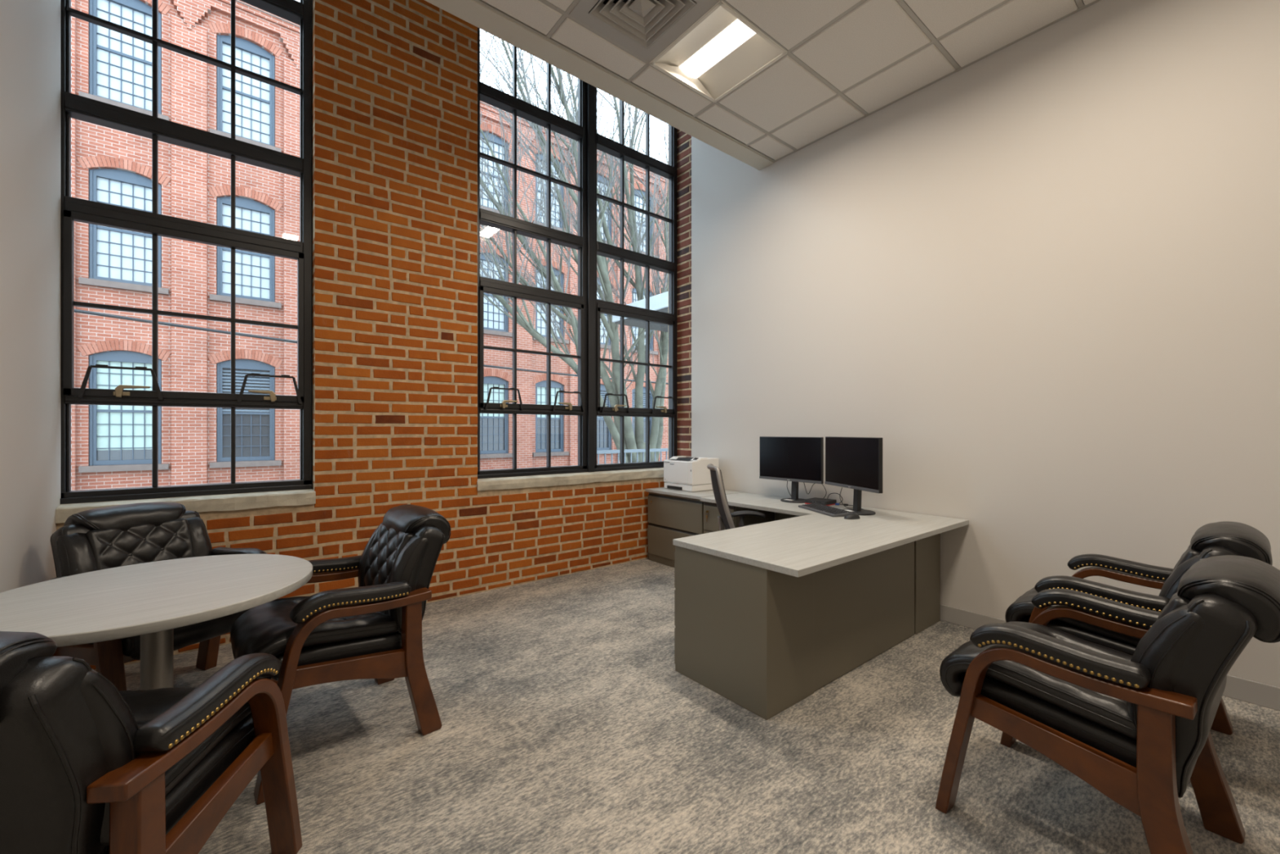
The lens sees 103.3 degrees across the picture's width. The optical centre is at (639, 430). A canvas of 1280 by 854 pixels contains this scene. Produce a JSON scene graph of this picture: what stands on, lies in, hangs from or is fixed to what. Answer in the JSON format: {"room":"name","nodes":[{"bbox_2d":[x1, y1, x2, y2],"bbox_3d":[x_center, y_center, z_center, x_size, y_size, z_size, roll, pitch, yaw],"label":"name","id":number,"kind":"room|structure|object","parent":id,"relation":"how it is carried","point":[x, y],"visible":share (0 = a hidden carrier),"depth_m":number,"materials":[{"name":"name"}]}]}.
{"room":"private office","nodes":[
{"label":"private office","id":0,"kind":"room"},
{"bbox_2d":[0,0,61,592],"bbox_3d":[-1.359,-1.315,0.448,0.160,5.150,5.800,0,0,-39],"label":"wall","id":1,"kind":"structure","parent":0,"point":[30,30],"depth_m":2.23,"materials":[{"name":"white paint"}]},
{"bbox_2d":[56,0,664,671],"bbox_3d":[-1.288,-1.305,4.063,4.677,5.170,0.251,0,0,-39],"label":"wall","id":2,"kind":"structure","parent":0,"point":[394,82],"depth_m":3.60,"materials":[{"name":"orange brick"}]},
{"bbox_2d":[55,488,315,523],"bbox_3d":[-2.576,0.423,2.980,1.110,0.098,0.215,0,0,-39],"label":"window sill","id":3,"kind":"structure","parent":2,"relation":"attached to","point":[224,502],"depth_m":2.97,"materials":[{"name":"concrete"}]},
{"bbox_2d":[60,0,312,504],"bbox_3d":[-2.611,-1.607,2.988,1.139,3.986,0.129,0,0,-39],"label":"window","id":4,"kind":"structure","parent":2,"relation":"in","point":[74,106],"depth_m":2.91,"materials":[{"name":"black metal"}]},
{"bbox_2d":[476,467,663,490],"bbox_3d":[-0.457,0.423,4.681,2.205,0.098,0.216,0,0,-39],"label":"trim","id":5,"kind":"structure","parent":2,"relation":"attached to","point":[547,480],"depth_m":4.40,"materials":[{"name":"stone"}]},
{"bbox_2d":[477,27,677,478],"bbox_3d":[-0.474,-1.607,4.706,2.194,3.986,0.134,0,0,-39],"label":"window","id":6,"kind":"structure","parent":2,"relation":"in","point":[589,308],"depth_m":4.66,"materials":[{"name":"black metal"}]},
{"bbox_2d":[677,128,691,456],"bbox_3d":[0.477,-1.315,5.406,0.163,5.150,0.364,0,0,-39],"label":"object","id":7,"kind":"structure","parent":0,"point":[684,140],"depth_m":5.30,"materials":[{"name":"red brick"}]},
{"bbox_2d":[124,557,1279,853],"bbox_3d":[0.497,1.320,1.758,4.977,0.120,6.120,0,0,-39],"label":"floor","id":8,"kind":"structure","parent":0,"point":[570,723],"depth_m":1.94,"materials":[{"name":"carpet"}]},
{"bbox_2d":[0,631,302,853],"bbox_3d":[-1.314,0.807,1.160,0.661,0.906,0.762,0,0,-5],"label":"armchair","id":9,"kind":"object","parent":8,"relation":"on","point":[88,765],"visible":1,"depth_m":1.00,"materials":[{"name":"black leather"}]},
{"bbox_2d":[119,687,251,795],"bbox_3d":[-1.325,0.817,1.275,0.504,0.188,0.531,0,0,-5],"label":"seat cushion","id":10,"kind":"object","parent":9,"relation":"on","point":[196,772],"depth_m":1.32,"materials":[{"name":"black leather"}]},
{"bbox_2d":[0,553,312,690],"bbox_3d":[-1.679,0.899,1.761,0.909,0.722,0.909,0,0,-39],"label":"round table","id":11,"kind":"object","parent":8,"relation":"on","point":[150,600],"visible":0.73,"depth_m":1.68,"materials":[{"name":"laminate"}]},
{"bbox_2d":[50,502,278,690],"bbox_3d":[-2.194,0.807,2.336,0.762,0.906,0.661,0,0,22],"label":"armchair","id":12,"kind":"object","parent":8,"relation":"on","point":[97,539],"visible":0.24,"depth_m":2.29,"materials":[{"name":"black leather"}]},
{"bbox_2d":[129,608,250,660],"bbox_3d":[-2.087,0.817,2.292,0.531,0.188,0.504,0,0,22],"label":"seat cushion","id":13,"kind":"object","parent":12,"relation":"on","point":[184,636],"depth_m":2.14,"materials":[{"name":"black leather"}]},
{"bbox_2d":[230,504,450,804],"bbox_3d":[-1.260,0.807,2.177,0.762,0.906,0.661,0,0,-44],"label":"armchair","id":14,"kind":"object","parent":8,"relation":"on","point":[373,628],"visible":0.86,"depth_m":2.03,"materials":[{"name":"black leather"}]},
{"bbox_2d":[230,595,399,679],"bbox_3d":[-1.344,0.817,2.097,0.531,0.188,0.504,0,0,-44],"label":"seat cushion","id":15,"kind":"object","parent":14,"relation":"on","point":[268,628],"depth_m":1.96,"materials":[{"name":"black leather"}]},
{"bbox_2d":[645,487,742,567],"bbox_3d":[0.501,0.913,4.795,0.541,0.694,0.760,0,0,-39],"label":"file cabinet","id":16,"kind":"object","parent":8,"relation":"on","point":[673,513],"visible":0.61,"depth_m":4.67,"materials":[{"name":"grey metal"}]},
{"bbox_2d":[663,456,719,491],"bbox_3d":[0.492,0.409,4.902,0.365,0.306,0.400,0,0,-39],"label":"printer","id":17,"kind":"object","parent":16,"relation":"on","point":[688,473],"visible":0.98,"depth_m":4.75,"materials":[{"name":"white plastic"}]},
{"bbox_2d":[669,456,694,461],"bbox_3d":[0.462,0.276,4.890,0.268,0.028,0.280,0,0,-39],"label":"tray","id":18,"kind":"object","parent":17,"relation":"on","point":[675,458],"depth_m":4.87,"materials":[{"name":"black plastic"}]},
{"bbox_2d":[706,463,764,530],"bbox_3d":[0.764,0.748,3.527,0.613,1.021,0.624,0,0,1],"label":"office chair","id":19,"kind":"object","parent":8,"relation":"on","point":[726,518],"visible":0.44,"depth_m":3.42,"materials":[{"name":"grey fabric"}]},
{"bbox_2d":[703,501,774,533],"bbox_3d":[0.843,0.930,4.356,0.545,0.659,0.351,0,0,-39],"label":"base cabinet","id":20,"kind":"object","parent":8,"relation":"on","point":[711,512],"visible":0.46,"depth_m":4.24,"materials":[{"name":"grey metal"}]},
{"bbox_2d":[700,492,853,520],"bbox_3d":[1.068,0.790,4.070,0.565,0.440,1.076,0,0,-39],"label":"desktop surface","id":21,"kind":"object","parent":20,"relation":"on","point":[783,510],"visible":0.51,"depth_m":4.01,"materials":[{"name":"laminate"}]},
{"bbox_2d":[759,436,823,502],"bbox_3d":[1.252,0.310,4.088,0.228,0.520,0.577,0,0,-39],"label":"monitor","id":22,"kind":"object","parent":21,"relation":"on","point":[795,460],"visible":0.98,"depth_m":4.01,"materials":[{"name":"black plastic"}]},
{"bbox_2d":[803,482,826,497],"bbox_3d":[1.399,0.487,4.055,0.176,0.166,0.059,0,0,19],"label":"cable","id":23,"kind":"object","parent":21,"relation":"on","point":[803,482],"visible":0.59,"depth_m":4.06,"materials":[{"name":"black plastic"}]},
{"bbox_2d":[804,497,836,506],"bbox_3d":[1.400,0.552,3.929,0.157,0.036,0.180,0,0,-42],"label":"computer","id":24,"kind":"object","parent":21,"relation":"on","point":[828,502],"visible":0.93,"depth_m":3.89,"materials":[{"name":"grey plastic"}]},
{"bbox_2d":[835,502,853,506],"bbox_3d":[1.549,0.562,3.841,0.128,0.016,0.018,0,0,31],"label":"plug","id":25,"kind":"object","parent":21,"relation":"on","point":[836,504],"visible":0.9,"depth_m":3.84,"materials":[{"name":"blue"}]},
{"bbox_2d":[672,506,968,719],"bbox_3d":[1.135,0.915,2.949,1.868,0.690,0.764,0,0,-39],"label":"desk","id":26,"kind":"object","parent":8,"relation":"on","point":[768,615],"visible":0.94,"depth_m":2.52,"materials":[{"name":"laminate"}]},
{"bbox_2d":[798,502,852,516],"bbox_3d":[1.299,0.555,3.572,0.157,0.029,0.450,0,0,-12],"label":"keyboard","id":27,"kind":"object","parent":26,"relation":"on","point":[816,507],"visible":0.98,"depth_m":3.52,"materials":[{"name":"grey plastic"}]},
{"bbox_2d":[844,512,859,519],"bbox_3d":[1.373,0.551,3.282,0.110,0.038,0.062,0,0,-17],"label":"mouse","id":28,"kind":"object","parent":26,"relation":"on","point":[852,515],"visible":1,"depth_m":3.26,"materials":[{"name":"grey plastic"}]},
{"bbox_2d":[824,436,882,515],"bbox_3d":[1.509,0.307,3.512,0.228,0.525,0.592,0,0,-13],"label":"monitor","id":29,"kind":"object","parent":26,"relation":"on","point":[855,463],"visible":0.98,"depth_m":3.46,"materials":[{"name":"black plastic"}]},
{"bbox_2d":[839,487,863,509],"bbox_3d":[1.531,0.488,3.585,0.218,0.167,0.056,0,0,26],"label":"cable","id":30,"kind":"object","parent":29,"relation":"hanging from","point":[842,487],"visible":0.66,"depth_m":3.61,"materials":[{"name":"black plastic"}]},
{"bbox_2d":[935,555,1279,853],"bbox_3d":[1.452,0.807,1.605,0.661,0.906,0.762,0,0,-37],"label":"armchair","id":31,"kind":"object","parent":8,"relation":"on","point":[1135,728],"visible":1,"depth_m":1.38,"materials":[{"name":"black leather"}]},
{"bbox_2d":[939,621,1137,740],"bbox_3d":[1.383,0.817,1.698,0.504,0.188,0.531,0,0,-37],"label":"seat cushion","id":32,"kind":"object","parent":31,"relation":"on","point":[1079,713],"depth_m":1.53,"materials":[{"name":"black leather"}]},
{"bbox_2d":[1004,521,1272,786],"bbox_3d":[2.061,0.807,2.141,0.661,0.906,0.762,0,0,-39],"label":"armchair","id":33,"kind":"object","parent":8,"relation":"on","point":[1219,538],"visible":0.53,"depth_m":2.01,"materials":[{"name":"black leather"}]},
{"bbox_2d":[1004,586,1140,645],"bbox_3d":[1.988,0.817,2.231,0.504,0.188,0.531,0,0,-39],"label":"seat cushion","id":34,"kind":"object","parent":33,"relation":"on","point":[1021,609],"depth_m":2.09,"materials":[{"name":"black leather"}]},
{"bbox_2d":[424,0,1101,170],"bbox_3d":[0.508,-3.160,1.857,4.837,1.659,5.980,0,0,-39],"label":"ceiling","id":35,"kind":"structure","parent":0,"point":[846,62],"depth_m":3.14,"materials":[{"name":"tile"}]},
{"bbox_2d":[568,0,717,62],"bbox_3d":[0.011,-2.380,2.804,0.584,0.130,0.584,0,0,-39],"label":"ceiling vent","id":36,"kind":"object","parent":35,"relation":"in","point":[645,28],"visible":1,"depth_m":2.88,"materials":[{"name":"grey metal"}]},
{"bbox_2d":[648,0,787,102],"bbox_3d":[0.486,-2.401,3.185,0.616,0.128,0.616,0,0,-39],"label":"ceiling light","id":37,"kind":"object","parent":35,"relation":"attached to","point":[722,51],"visible":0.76,"depth_m":3.20,"materials":[{"name":"white plastic"}]},
{"bbox_2d":[691,0,1279,687],"bbox_3d":[2.293,-1.315,3.146,0.160,5.150,5.436,0,0,-39],"label":"wall","id":38,"kind":"structure","parent":0,"point":[1045,273],"depth_m":2.99,"materials":[{"name":"white paint"}]},
{"bbox_2d":[940,604,1279,711],"bbox_3d":[2.226,1.208,3.091,0.012,0.104,5.435,0,0,-39],"label":"baseboard","id":39,"kind":"structure","parent":38,"relation":"attached to","point":[1258,693],"depth_m":2.38,"materials":[{"name":"grey plastic"}]},
{"label":"outside","id":40,"kind":"structure","parent":0,"visible":0},
{"bbox_3d":[-8.369,2.960,34.392,90.000,0.400,55.880,0,0,-39],"label":"road","id":41,"kind":"object","parent":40,"visible":0},
{"bbox_2d":[71,0,668,490],"bbox_3d":[-6.319,-3.875,19.791,28.840,13.270,8.220,0,0,-39],"label":"brick building","id":42,"kind":"structure","parent":41,"relation":"on","point":[111,445],"depth_m":11.80,"materials":[{"name":"red brick"}]},
{"bbox_2d":[97,360,151,410],"bbox_3d":[-11.213,-0.960,11.080,0.920,1.080,0.010,0,0,-39],"label":"shade","id":43,"kind":"object","parent":42,"relation":"hanging from","point":[107,378],"depth_m":11.03,"materials":[{"name":"grey"}]},
{"bbox_2d":[97,412,151,450],"bbox_3d":[-11.213,0.000,11.080,0.920,0.840,0.010,0,0,-39],"label":"shade","id":44,"kind":"object","parent":42,"relation":"hanging from","point":[116,431],"depth_m":11.05,"materials":[{"name":"grey"}]},
{"bbox_2d":[480,383,504,416],"bbox_3d":[-4.787,-0.960,16.238,0.920,1.080,0.010,0,0,-39],"label":"shade","id":45,"kind":"object","parent":42,"relation":"hanging from","point":[497,396],"depth_m":16.31,"materials":[{"name":"grey fabric"}]},
{"bbox_2d":[537,386,559,417],"bbox_3d":[-3.181,-0.960,17.527,0.920,1.080,0.010,0,0,-39],"label":"shade","id":46,"kind":"object","parent":42,"relation":"hanging from","point":[541,391],"depth_m":17.45,"materials":[{"name":"grey fabric"}]},
{"bbox_2d":[292,30,668,462],"bbox_3d":[-1.325,-4.011,10.402,9.424,13.543,7.142,0,0,-21],"label":"tree","id":47,"kind":"object","parent":41,"relation":"on","point":[636,441],"visible":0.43,"depth_m":10.14,"materials":[{"name":"grey plant"}]},
{"bbox_2d":[596,448,668,464],"bbox_3d":[0.743,1.535,9.059,4.300,2.450,0.060,0,0,-39],"label":"railing","id":48,"kind":"object","parent":41,"relation":"on","point":[598,451],"visible":0.16,"depth_m":8.32,"materials":[{"name":"grey metal"}]},
{"bbox_2d":[612,291,668,332],"bbox_3d":[1.199,0.220,10.041,3.160,5.080,1.600,0,0,-39],"label":"canopy","id":49,"kind":"object","parent":41,"relation":"on","point":[660,302],"visible":0.24,"depth_m":9.09,"materials":[{"name":"grey metal"}]},
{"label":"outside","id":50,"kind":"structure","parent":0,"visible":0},
{"bbox_2d":[74,308,668,384],"bbox_3d":[-4.138,-1.972,13.861,18.902,0.664,0.064,0,0,-39],"label":"cable","id":51,"kind":"object","parent":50,"point":[80,311],"visible":0.35,"depth_m":10.26,"materials":[{"name":"black plastic"}]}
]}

